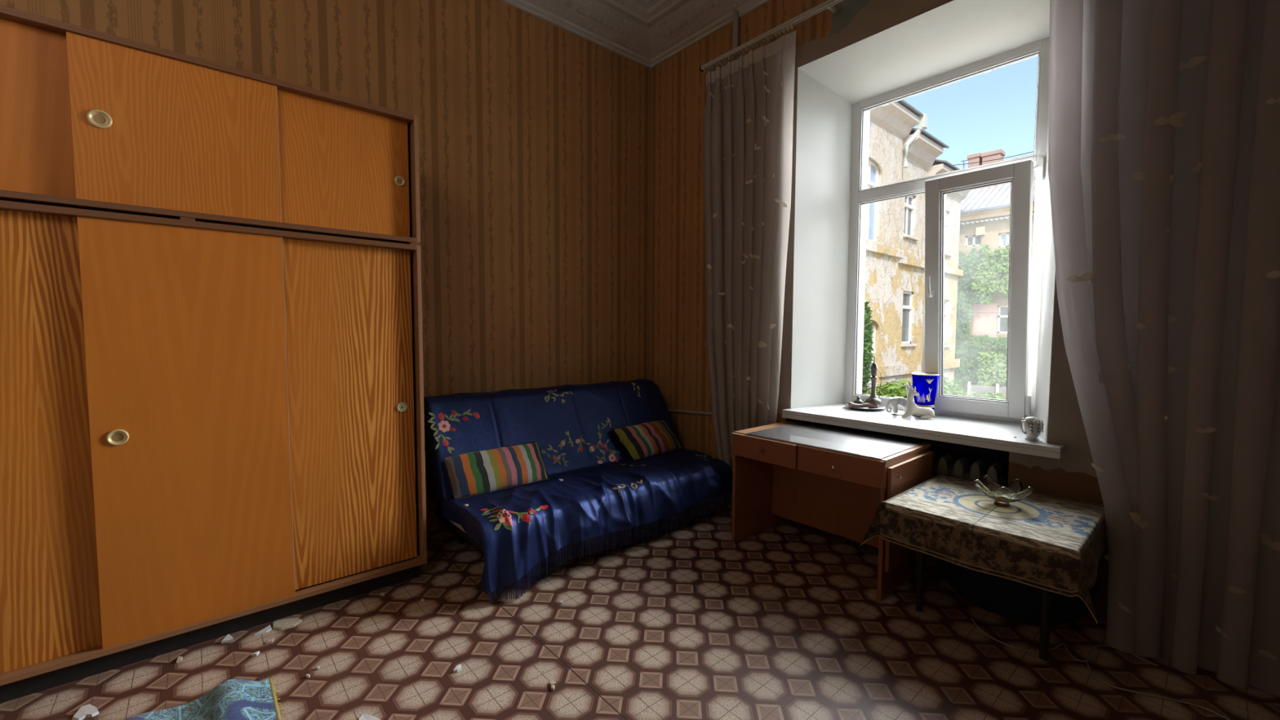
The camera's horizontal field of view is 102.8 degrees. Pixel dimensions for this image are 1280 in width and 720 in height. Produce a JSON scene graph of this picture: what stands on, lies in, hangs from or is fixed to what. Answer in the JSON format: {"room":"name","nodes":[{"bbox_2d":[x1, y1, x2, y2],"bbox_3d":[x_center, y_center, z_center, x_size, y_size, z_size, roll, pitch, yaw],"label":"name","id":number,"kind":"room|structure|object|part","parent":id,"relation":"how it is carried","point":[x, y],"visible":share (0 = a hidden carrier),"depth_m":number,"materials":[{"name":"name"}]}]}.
{"room":"living room","nodes":[
{"label":"living room","id":0,"kind":"room"},
{"bbox_2d":[0,0,649,529],"bbox_3d":[-1.867,-0.944,3.567,6.900,4.620,0.350,-3,4,-41],"label":"wall","id":1,"kind":"structure","parent":0,"point":[534,133],"depth_m":3.94,"materials":[{"name":"paper"}]},
{"bbox_2d":[500,0,650,68],"bbox_3d":[-1.840,-2.821,2.902,5.600,0.235,0.515,-3,4,-41],"label":"trim","id":2,"kind":"structure","parent":1,"relation":"attached to","point":[620,27],"depth_m":4.30,"materials":[{"name":"grey paint"}]},
{"bbox_2d":[0,497,1279,719],"bbox_3d":[-0.053,1.445,1.342,5.950,0.120,5.600,-3,4,-41],"label":"floor","id":3,"kind":"structure","parent":0,"point":[786,620],"depth_m":2.31,"materials":[{"name":"brown tile"}]},
{"bbox_2d":[71,704,98,719],"bbox_3d":[-2.104,1.337,1.942,0.073,0.011,0.090,-3,4,-41],"label":"flake","id":4,"kind":"object","parent":3,"relation":"on","point":[88,710],"visible":1,"depth_m":1.93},
{"bbox_2d":[176,656,182,663],"bbox_3d":[-2.029,1.319,2.252,0.016,0.010,0.039,-2,4,-30],"label":"flake","id":5,"kind":"object","parent":3,"relation":"on","point":[180,659],"visible":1,"depth_m":2.25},
{"bbox_2d":[124,677,285,719],"bbox_3d":[-1.559,1.351,1.172,1.333,0.076,1.560,-3,4,-41],"label":"rug","id":6,"kind":"object","parent":3,"relation":"on","point":[236,699],"visible":1,"depth_m":1.93,"materials":[{"name":"blue fabric"}]},
{"bbox_2d":[0,200,426,703],"bbox_3d":[-2.276,0.331,2.543,2.090,1.951,0.730,-3,4,-41],"label":"wardrobe","id":7,"kind":"object","parent":3,"relation":"on","point":[209,431],"visible":1,"depth_m":2.29,"materials":[{"name":"brown wood"}]},
{"bbox_3d":[-2.547,0.330,1.903,0.798,1.795,0.018,-3,4,-41],"label":"sliding door","id":8,"kind":"part","parent":7,"relation":"part of","materials":[{"name":"brown wood"}]},
{"bbox_3d":[-2.193,0.325,2.143,0.069,0.069,0.010,-3,4,-41],"label":"finger pull","id":9,"kind":"part","parent":7,"relation":"part of","materials":[{"name":"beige metal"}]},
{"bbox_3d":[-2.007,0.310,2.323,0.676,1.801,0.018,-3,4,-41],"label":"sliding door","id":10,"kind":"part","parent":7,"relation":"part of","materials":[{"name":"orange wood"}]},
{"bbox_3d":[-2.070,-0.601,2.239,2.068,0.028,0.085,-3,4,-41],"label":"rail","id":11,"kind":"part","parent":7,"relation":"part of","materials":[{"name":"brown wood"}]},
{"bbox_2d":[0,4,420,244],"bbox_3d":[-2.272,-0.993,2.467,2.090,0.701,0.730,-3,4,-41],"label":"upper cabinet","id":12,"kind":"object","parent":7,"relation":"on","point":[91,119],"visible":0.98,"depth_m":2.25,"materials":[{"name":"brown wood"}]},
{"bbox_3d":[-2.543,-0.956,1.829,0.798,0.647,0.018,-3,4,-41],"label":"sliding door","id":13,"kind":"part","parent":12,"relation":"part of","materials":[{"name":"orange wood"}]},
{"bbox_3d":[-2.188,-0.976,2.068,0.073,0.073,0.010,-3,4,-41],"label":"finger pull","id":14,"kind":"part","parent":12,"relation":"part of","materials":[{"name":"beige metal"}]},
{"bbox_3d":[-2.003,-0.976,2.248,0.676,0.653,0.018,-3,4,-41],"label":"sliding door","id":15,"kind":"part","parent":12,"relation":"part of","materials":[{"name":"orange wood"}]},
{"bbox_3d":[-2.067,-1.314,2.198,2.068,0.028,0.085,-3,4,-41],"label":"rail","id":16,"kind":"part","parent":12,"relation":"part of","materials":[{"name":"brown wood"}]},
{"bbox_3d":[-2.070,-0.641,2.236,2.068,0.026,0.085,-3,4,-41],"label":"rail","id":17,"kind":"part","parent":12,"relation":"part of","materials":[{"name":"brown wood"}]},
{"bbox_3d":[-1.552,-1.003,2.691,0.630,0.647,0.018,-3,4,-41],"label":"sliding door","id":18,"kind":"part","parent":12,"relation":"part of","materials":[{"name":"orange wood"}]},
{"bbox_3d":[-1.343,-1.001,2.855,0.056,0.056,0.010,-3,4,-41],"label":"finger pull","id":19,"kind":"part","parent":12,"relation":"part of","materials":[{"name":"beige metal"}]},
{"bbox_3d":[-1.492,-1.030,3.145,0.022,0.701,0.730,-3,4,-41],"label":"panel","id":20,"kind":"part","parent":12,"relation":"part of","materials":[{"name":"brown wood"}]},
{"bbox_3d":[-2.076,1.218,2.344,2.068,0.026,0.085,-3,4,-41],"label":"rail","id":21,"kind":"part","parent":7,"relation":"part of","materials":[{"name":"brown wood"}]},
{"bbox_3d":[-1.556,0.283,2.765,0.630,1.795,0.018,-3,4,-41],"label":"sliding door","id":22,"kind":"part","parent":7,"relation":"part of","materials":[{"name":"brown wood"}]},
{"bbox_3d":[-1.359,0.270,2.918,0.056,0.056,0.010,-3,4,-41],"label":"finger pull","id":23,"kind":"part","parent":7,"relation":"part of","materials":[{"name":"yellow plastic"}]},
{"bbox_3d":[-1.496,0.256,3.219,0.022,1.849,0.730,-3,4,-41],"label":"panel","id":24,"kind":"part","parent":7,"relation":"part of","materials":[{"name":"brown wood"}]},
{"bbox_2d":[221,634,233,643],"bbox_3d":[-1.932,1.310,2.410,0.048,0.011,0.064,-1,3,-14],"label":"flake","id":25,"kind":"object","parent":3,"relation":"on","point":[228,638],"visible":1,"depth_m":2.39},
{"bbox_2d":[250,650,259,656],"bbox_3d":[-1.727,1.318,2.293,0.025,0.011,0.021,0,3,-9],"label":"flake","id":26,"kind":"object","parent":3,"relation":"on","point":[255,654],"visible":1,"depth_m":2.29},
{"bbox_2d":[254,624,271,635],"bbox_3d":[-1.811,1.308,2.471,0.036,0.009,0.084,1,3,11],"label":"flake","id":27,"kind":"object","parent":3,"relation":"on","point":[268,628],"visible":1,"depth_m":2.46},
{"bbox_2d":[266,637,274,644],"bbox_3d":[-1.729,1.313,2.387,0.024,0.011,0.032,-1,4,-20],"label":"flake","id":28,"kind":"object","parent":3,"relation":"on","point":[270,640],"visible":1,"depth_m":2.38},
{"bbox_2d":[272,617,302,630],"bbox_3d":[-1.748,1.304,2.533,0.120,0.011,0.105,-3,4,-41],"label":"flake","id":29,"kind":"object","parent":3,"relation":"on","point":[284,624],"visible":1,"depth_m":2.52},
{"bbox_2d":[358,712,380,719],"bbox_3d":[-1.008,1.343,1.904,0.102,0.010,0.036,2,4,22],"label":"flake","id":30,"kind":"object","parent":3,"relation":"on","point":[365,716],"visible":1,"depth_m":1.91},
{"bbox_2d":[453,663,461,672],"bbox_3d":[-0.780,1.327,2.199,0.028,0.011,0.051,1,3,9],"label":"flake","id":31,"kind":"object","parent":3,"relation":"on","point":[458,668],"visible":1,"depth_m":2.19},
{"bbox_2d":[548,679,556,686],"bbox_3d":[-0.362,1.334,2.107,0.023,0.010,0.034,-3,4,-41],"label":"flake","id":32,"kind":"object","parent":3,"relation":"on","point":[552,682],"visible":1,"depth_m":2.10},
{"bbox_2d":[551,684,555,690],"bbox_3d":[-0.358,1.335,2.082,0.017,0.011,0.021,1,3,8],"label":"flake","id":33,"kind":"object","parent":3,"relation":"on","point":[553,686],"visible":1,"depth_m":2.08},
{"bbox_2d":[425,422,700,552],"bbox_3d":[-0.399,0.756,3.800,2.030,0.970,0.958,-3,4,-41],"label":"sofa","id":34,"kind":"object","parent":3,"relation":"on","point":[433,493],"visible":0.16,"depth_m":3.38,"materials":[{"name":"fabric"}]},
{"bbox_3d":[-0.596,0.592,4.018,2.030,0.670,0.356,-3,4,-41],"label":"backrest","id":35,"kind":"part","parent":34,"relation":"part of","materials":[{"name":"fabric"}]},
{"bbox_3d":[-0.265,0.922,3.655,2.030,0.135,0.550,-3,4,-41],"label":"seat","id":36,"kind":"part","parent":34,"relation":"part of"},
{"bbox_3d":[-0.387,1.011,3.800,1.950,0.060,0.820,-3,4,-41],"label":"frame","id":37,"kind":"part","parent":34,"relation":"part of","materials":[{"name":"brown wood"}]},
{"bbox_3d":[-1.221,1.156,3.494,0.042,0.200,0.044,-3,4,-41],"label":"leg","id":38,"kind":"part","parent":34,"relation":"part of","materials":[{"name":"brown wood"}]},
{"bbox_2d":[423,378,733,604],"bbox_3d":[-0.399,0.726,3.790,2.131,1.008,1.275,-3,4,-41],"label":"cover","id":39,"kind":"object","parent":34,"relation":"on","point":[602,491],"visible":0.91,"depth_m":3.48,"materials":[{"name":"blue fabric"}]},
{"bbox_2d":[443,440,548,499],"bbox_3d":[-0.925,0.712,3.343,0.672,0.263,0.163,-2,4,-38],"label":"cushion","id":40,"kind":"object","parent":39,"relation":"on","point":[482,472],"visible":1,"depth_m":3.28,"materials":[{"name":"fabric"}]},
{"bbox_2d":[612,418,683,461],"bbox_3d":[0.076,0.657,4.240,0.678,0.268,0.171,-3,4,-41],"label":"cushion","id":41,"kind":"object","parent":39,"relation":"on","point":[641,441],"visible":1,"depth_m":4.16,"materials":[{"name":"fabric"}]},
{"bbox_3d":[0.465,1.127,4.099,0.042,0.200,0.044,-3,4,-41],"label":"leg","id":42,"kind":"part","parent":34,"relation":"part of","materials":[{"name":"brown wood"}]},
{"bbox_2d":[731,421,933,600],"bbox_3d":[1.214,0.889,3.312,0.692,0.772,1.066,-3,4,-41],"label":"desk","id":43,"kind":"object","parent":3,"relation":"on","point":[775,481],"visible":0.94,"depth_m":3.32,"materials":[{"name":"brown wood"}]},
{"bbox_3d":[0.880,0.875,3.714,0.627,0.752,0.022,-3,4,-41],"label":"panel","id":44,"kind":"part","parent":43,"relation":"part of","materials":[{"name":"red wood"}]},
{"bbox_3d":[0.795,0.585,3.307,0.020,0.143,0.493,-3,4,-41],"label":"drawer","id":45,"kind":"part","parent":43,"relation":"part of","materials":[{"name":"red wood"}]},
{"bbox_3d":[1.311,0.843,3.424,0.020,0.652,0.978,-3,4,-41],"label":"modesty panel","id":46,"kind":"part","parent":43,"relation":"part of","materials":[{"name":"red wood"}]},
{"bbox_2d":[746,422,923,459],"bbox_3d":[1.234,0.501,3.280,0.610,0.005,0.885,-3,4,-41],"label":"desk top","id":47,"kind":"object","parent":43,"relation":"on","point":[846,442],"visible":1,"depth_m":3.24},
{"bbox_3d":[1.139,0.609,2.930,0.020,0.145,0.515,-3,4,-41],"label":"drawer","id":48,"kind":"part","parent":43,"relation":"part of","materials":[{"name":"red wood"}]},
{"bbox_3d":[1.537,0.920,2.961,0.627,0.752,0.022,-3,4,-41],"label":"panel","id":49,"kind":"part","parent":43,"relation":"part of","materials":[{"name":"red wood"}]},
{"bbox_2d":[932,451,1004,484],"bbox_3d":[1.688,0.924,3.521,0.130,0.680,1.357,-3,4,-41],"label":"radiator","id":50,"kind":"object","parent":3,"relation":"on","point":[961,468],"visible":0.13,"depth_m":3.11,"materials":[{"name":"metal"}]},
{"bbox_2d":[915,551,1053,660],"bbox_3d":[1.774,1.021,2.573,0.786,0.597,0.743,-3,4,-41],"label":"side table","id":51,"kind":"object","parent":3,"relation":"on","point":[1046,596],"visible":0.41,"depth_m":2.28,"materials":[{"name":"brown wood"}]},
{"bbox_3d":[1.465,1.040,2.665,0.048,0.547,0.046,-3,4,-41],"label":"leg","id":52,"kind":"part","parent":51,"relation":"part of","materials":[{"name":"brown wood"}]},
{"bbox_2d":[860,472,1107,622],"bbox_3d":[1.752,0.836,2.543,0.881,0.238,0.914,-3,4,-41],"label":"tablecloth","id":53,"kind":"object","parent":51,"relation":"on","point":[1051,543],"visible":0.94,"depth_m":2.32,"materials":[{"name":"fabric"}]},
{"bbox_3d":[1.444,0.937,2.280,0.065,0.064,0.914,-3,4,-41],"label":"gold cord","id":54,"kind":"part","parent":53,"relation":"part of","materials":[{"name":"gold metal"}]},
{"bbox_2d":[973,475,1033,506],"bbox_3d":[1.795,0.659,2.517,0.240,0.120,0.236,-3,4,-41],"label":"glass bowl","id":55,"kind":"object","parent":53,"relation":"on","point":[1002,496],"visible":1,"depth_m":2.51,"materials":[{"name":"clear glass"}]},
{"bbox_3d":[1.808,1.064,2.271,0.048,0.547,0.046,-3,4,-41],"label":"leg","id":56,"kind":"part","parent":51,"relation":"part of","materials":[{"name":"brown wood"}]},
{"bbox_2d":[970,617,1099,662],"bbox_3d":[1.833,1.325,2.385,0.491,0.006,0.170,3,4,35],"label":"cable","id":57,"kind":"object","parent":3,"relation":"on","point":[975,623],"visible":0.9,"depth_m":2.35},
{"bbox_2d":[1085,644,1231,719],"bbox_3d":[2.173,1.341,2.123,0.386,0.006,0.478,-3,4,-41],"label":"cable","id":58,"kind":"object","parent":3,"relation":"on","point":[1097,646],"visible":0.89,"depth_m":2.07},
{"bbox_2d":[648,0,1108,622],"bbox_3d":[2.296,-0.911,3.247,0.982,4.620,5.600,-3,4,-41],"label":"wall","id":59,"kind":"structure","parent":0,"point":[864,50],"depth_m":3.91,"materials":[{"name":"paper"}]},
{"bbox_2d":[667,8,738,415],"bbox_3d":[0.429,-0.880,4.598,0.056,4.150,1.079,-3,4,-41],"label":"pipe","id":60,"kind":"object","parent":59,"relation":"attached to","point":[735,14],"visible":0.12,"depth_m":4.10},
{"bbox_2d":[646,0,770,68],"bbox_3d":[1.747,-2.794,2.654,0.515,0.235,5.600,-3,4,-41],"label":"trim","id":61,"kind":"structure","parent":59,"relation":"attached to","point":[674,26],"depth_m":4.30,"materials":[{"name":"grey paint"}]},
{"bbox_2d":[699,0,843,72],"bbox_3d":[1.858,-2.344,2.826,0.150,0.062,3.971,-3,4,-41],"label":"rail","id":62,"kind":"object","parent":59,"relation":"attached to","point":[828,4],"visible":0.98,"depth_m":3.77,"materials":[{"name":"brown wood"}]},
{"bbox_2d":[703,30,795,509],"bbox_3d":[0.800,-0.580,4.047,0.852,3.605,0.159,3,5,44],"label":"curtain","id":63,"kind":"object","parent":62,"relation":"hanging from","point":[748,115],"visible":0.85,"depth_m":3.99,"materials":[{"name":"grey fabric"}]},
{"bbox_2d":[1048,0,1279,697],"bbox_3d":[2.490,-0.452,1.939,0.204,3.605,1.634,-3,4,-41],"label":"curtain","id":64,"kind":"object","parent":62,"relation":"hanging from","point":[1164,115],"visible":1,"depth_m":2.19,"materials":[{"name":"grey fabric"}]},
{"bbox_2d":[782,36,1064,459],"bbox_3d":[1.902,-0.769,3.413,0.761,2.460,1.646,-3,4,-41],"label":"window","id":65,"kind":"structure","parent":59,"relation":"in","point":[979,422],"depth_m":3.33,"materials":[{"name":"white plastic"}]},
{"bbox_2d":[844,403,884,410],"bbox_3d":[1.723,0.361,3.908,0.296,0.024,0.296,-3,4,-41],"label":"metal tray","id":66,"kind":"object","parent":65,"relation":"on","point":[880,406],"visible":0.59,"depth_m":3.81,"materials":[{"name":"silver metal"}]},
{"bbox_2d":[853,395,865,404],"bbox_3d":[1.688,0.322,3.938,0.082,0.084,0.076,-3,4,-41],"label":"pot","id":67,"kind":"object","parent":66,"relation":"on","point":[858,401],"visible":0.7,"depth_m":3.92,"materials":[{"name":"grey metal"}]},
{"bbox_3d":[1.683,0.300,3.935,0.068,0.040,0.068,-3,4,-41],"label":"lid","id":68,"kind":"part","parent":67,"relation":"part of","materials":[{"name":"brown metal"}]},
{"bbox_2d":[848,402,878,408],"bbox_3d":[1.680,0.341,3.847,0.227,0.041,0.039,0,3,2],"label":"shoe","id":69,"kind":"object","parent":66,"relation":"on","point":[851,405],"visible":0.99,"depth_m":3.83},
{"bbox_2d":[865,354,881,408],"bbox_3d":[1.772,0.164,3.872,0.112,0.414,0.112,-3,4,-41],"label":"pipe","id":70,"kind":"object","parent":66,"relation":"on","point":[873,399],"visible":0.94,"depth_m":3.86,"materials":[{"name":"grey metal"}]},
{"bbox_3d":[1.771,0.328,3.881,0.112,0.086,0.112,-3,4,-41],"label":"bulb","id":71,"kind":"part","parent":70,"relation":"part of","materials":[{"name":"brown metal"}]},
{"bbox_3d":[1.810,0.197,3.874,0.043,0.249,0.008,0,3,2],"label":"smoking stem","id":72,"kind":"part","parent":70,"relation":"part of","materials":[{"name":"brown metal"}]},
{"bbox_2d":[884,396,906,415],"bbox_3d":[1.852,0.326,3.654,0.150,0.126,0.136,-3,4,-41],"label":"elephant figurine","id":73,"kind":"object","parent":65,"relation":"on","point":[894,402],"visible":0.82,"depth_m":3.63,"materials":[{"name":"white ceramic"}]},
{"bbox_2d":[904,383,913,413],"bbox_3d":[1.958,0.280,3.701,0.070,0.213,0.069,-3,4,-41],"label":"tulip vase","id":74,"kind":"object","parent":65,"relation":"on","point":[907,387],"visible":0.18,"depth_m":3.69,"materials":[{"name":"white ceramic"}]},
{"bbox_2d":[901,380,935,418],"bbox_3d":[1.890,0.269,3.477,0.215,0.257,0.088,0,3,5],"label":"figurine","id":75,"kind":"object","parent":65,"relation":"on","point":[912,408],"visible":1,"depth_m":3.46,"materials":[{"name":"ceramic"}]},
{"bbox_3d":[1.876,0.430,3.463,0.703,0.060,1.646,-3,4,-41],"label":"sill","id":76,"kind":"part","parent":65,"relation":"part of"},
{"bbox_2d":[911,373,939,417],"bbox_3d":[1.996,0.245,3.580,0.171,0.297,0.171,-3,4,-41],"label":"cobalt vase","id":77,"kind":"object","parent":65,"relation":"on","point":[926,384],"visible":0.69,"depth_m":3.52,"materials":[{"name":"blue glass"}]},
{"bbox_2d":[916,378,932,402],"bbox_3d":[1.964,0.211,3.521,0.105,0.170,0.033,2,4,34],"label":"painting","id":78,"kind":"object","parent":77,"relation":"attached to","point":[924,386],"depth_m":3.52,"materials":[{"name":"ceramic"}]},
{"bbox_3d":[2.002,-0.477,3.522,0.065,0.200,0.034,-3,4,-41],"label":"handle","id":79,"kind":"part","parent":65,"relation":"part of","materials":[{"name":"white plastic"}]},
{"bbox_3d":[2.125,-0.814,3.682,0.070,2.400,1.284,-3,4,-41],"label":"fixed frame","id":80,"kind":"part","parent":65,"relation":"part of","materials":[{"name":"white plastic"}]},
{"bbox_3d":[2.214,-0.425,3.380,0.209,1.579,0.589,-3,4,-41],"label":"tilted sash","id":81,"kind":"part","parent":65,"relation":"part of","materials":[{"name":"white plastic"}]},
{"bbox_2d":[1020,416,1044,440],"bbox_3d":[2.152,0.375,2.800,0.099,0.128,0.100,-3,4,-41],"label":"vase","id":82,"kind":"object","parent":65,"relation":"on","point":[1032,427],"visible":1,"depth_m":2.78,"materials":[{"name":"ceramic"}]},
{"bbox_3d":[2.103,0.370,2.803,0.034,0.076,0.011,0,3,0],"label":"handle","id":83,"kind":"part","parent":82,"relation":"part of","materials":[{"name":"white ceramic"}]},
{"bbox_3d":[2.154,0.323,2.804,0.068,0.024,0.068,-3,4,-41],"label":"lid","id":84,"kind":"part","parent":82,"relation":"part of","materials":[{"name":"white ceramic"}]},
{"label":"outside","id":85,"kind":"structure","parent":0,"visible":0},
{"bbox_3d":[14.306,2.944,20.328,38.800,0.200,28.000,-3,4,-41],"label":"ground","id":86,"kind":"structure","parent":85,"visible":0},
{"bbox_2d":[866,378,914,399],"bbox_3d":[7.663,1.843,15.240,2.413,2.538,2.168,-3,4,-41],"label":"shrub","id":87,"kind":"object","parent":86,"relation":"on","point":[893,389],"visible":0.06,"depth_m":15.02,"materials":[{"name":"green plant"}]},
{"bbox_2d":[864,99,972,395],"bbox_3d":[7.977,-3.833,19.963,12.650,13.330,5.620,-3,4,-41],"label":"apartment building","id":88,"kind":"structure","parent":86,"relation":"on","point":[899,152],"depth_m":18.13,"materials":[{"name":"paint"}]},
{"bbox_3d":[7.131,-7.955,15.834,6.250,0.670,0.550,-3,4,-41],"label":"eave cornice","id":89,"kind":"part","parent":88,"relation":"part of","materials":[{"name":"beige concrete"}]},
{"bbox_3d":[10.354,-7.607,18.665,2.300,0.670,0.550,-3,4,-41],"label":"eave cornice","id":90,"kind":"part","parent":88,"relation":"part of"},
{"bbox_3d":[12.671,-7.146,20.714,3.850,0.670,0.550,-3,4,-41],"label":"eave cornice","id":91,"kind":"part","parent":88,"relation":"part of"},
{"bbox_2d":[911,375,969,396],"bbox_3d":[9.750,1.766,16.917,2.600,2.513,2.207,-3,4,-41],"label":"shrub","id":92,"kind":"object","parent":86,"relation":"on","point":[956,389],"visible":0.07,"depth_m":16.44,"materials":[{"name":"green plant"}]},
{"bbox_2d":[965,391,1006,399],"bbox_3d":[13.415,2.057,19.765,2.565,1.756,2.913,-3,4,-41],"label":"shrub","id":93,"kind":"object","parent":86,"relation":"on","point":[998,396],"visible":0.05,"depth_m":19.53,"materials":[{"name":"green plant"}]},
{"bbox_2d":[967,381,1006,398],"bbox_3d":[14.536,1.895,20.465,0.080,1.880,2.500,-3,4,-41],"label":"fence","id":94,"kind":"object","parent":86,"relation":"on","point":[973,388],"visible":0.23,"depth_m":20.89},
{"bbox_3d":[13.733,1.841,21.355,0.040,1.880,0.100,-3,4,-41],"label":"post","id":95,"kind":"part","parent":94,"relation":"part of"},
{"bbox_3d":[14.389,1.887,20.602,0.040,1.880,0.100,-3,4,-41],"label":"post","id":96,"kind":"part","parent":94,"relation":"part of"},
{"bbox_2d":[955,170,1035,388],"bbox_3d":[18.165,-3.176,21.994,4.615,11.854,14.012,-3,4,-41],"label":"house","id":97,"kind":"structure","parent":86,"relation":"on","point":[989,225],"depth_m":22.48,"materials":[{"name":"concrete"}]},
{"bbox_2d":[966,152,982,190],"bbox_3d":[16.367,-8.897,24.948,0.700,2.124,0.558,-3,4,-41],"label":"chimney","id":98,"kind":"object","parent":97,"relation":"on","point":[975,157],"visible":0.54,"depth_m":24.69,"materials":[{"name":"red brick"}]},
{"bbox_3d":[16.370,-9.878,24.891,0.700,0.160,0.558,-3,4,-41],"label":"crown","id":99,"kind":"part","parent":98,"relation":"part of","materials":[{"name":"red brick"}]},
{"bbox_2d":[980,149,1005,189],"bbox_3d":[16.837,-8.837,24.410,0.700,2.069,0.816,-3,4,-41],"label":"chimney","id":100,"kind":"object","parent":97,"relation":"on","point":[999,153],"visible":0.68,"depth_m":24.13,"materials":[{"name":"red brick"}]},
{"bbox_3d":[16.840,-9.790,24.355,0.700,0.160,0.816,-3,4,-41],"label":"crown","id":101,"kind":"part","parent":100,"relation":"part of","materials":[{"name":"red brick"}]},
{"bbox_2d":[954,243,1032,395],"bbox_3d":[15.812,-1.488,21.272,0.755,6.984,5.222,-3,4,-41],"label":"ivy","id":102,"kind":"object","parent":97,"relation":"attached to","point":[988,362],"visible":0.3,"depth_m":22.24,"materials":[{"name":"green plant"}]},
{"bbox_3d":[16.700,-6.245,20.529,0.420,0.300,14.000,-3,4,-41],"label":"cornice","id":103,"kind":"part","parent":97,"relation":"part of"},
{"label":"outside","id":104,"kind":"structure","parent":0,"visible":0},
{"bbox_2d":[954,151,1034,165],"bbox_3d":[14.801,-8.447,21.280,0.025,0.252,4.145,-3,4,-41],"label":"overhead wire","id":105,"kind":"object","parent":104,"point":[1033,151],"visible":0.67,"depth_m":21.28,"materials":[{"name":"grey metal"}]}
]}

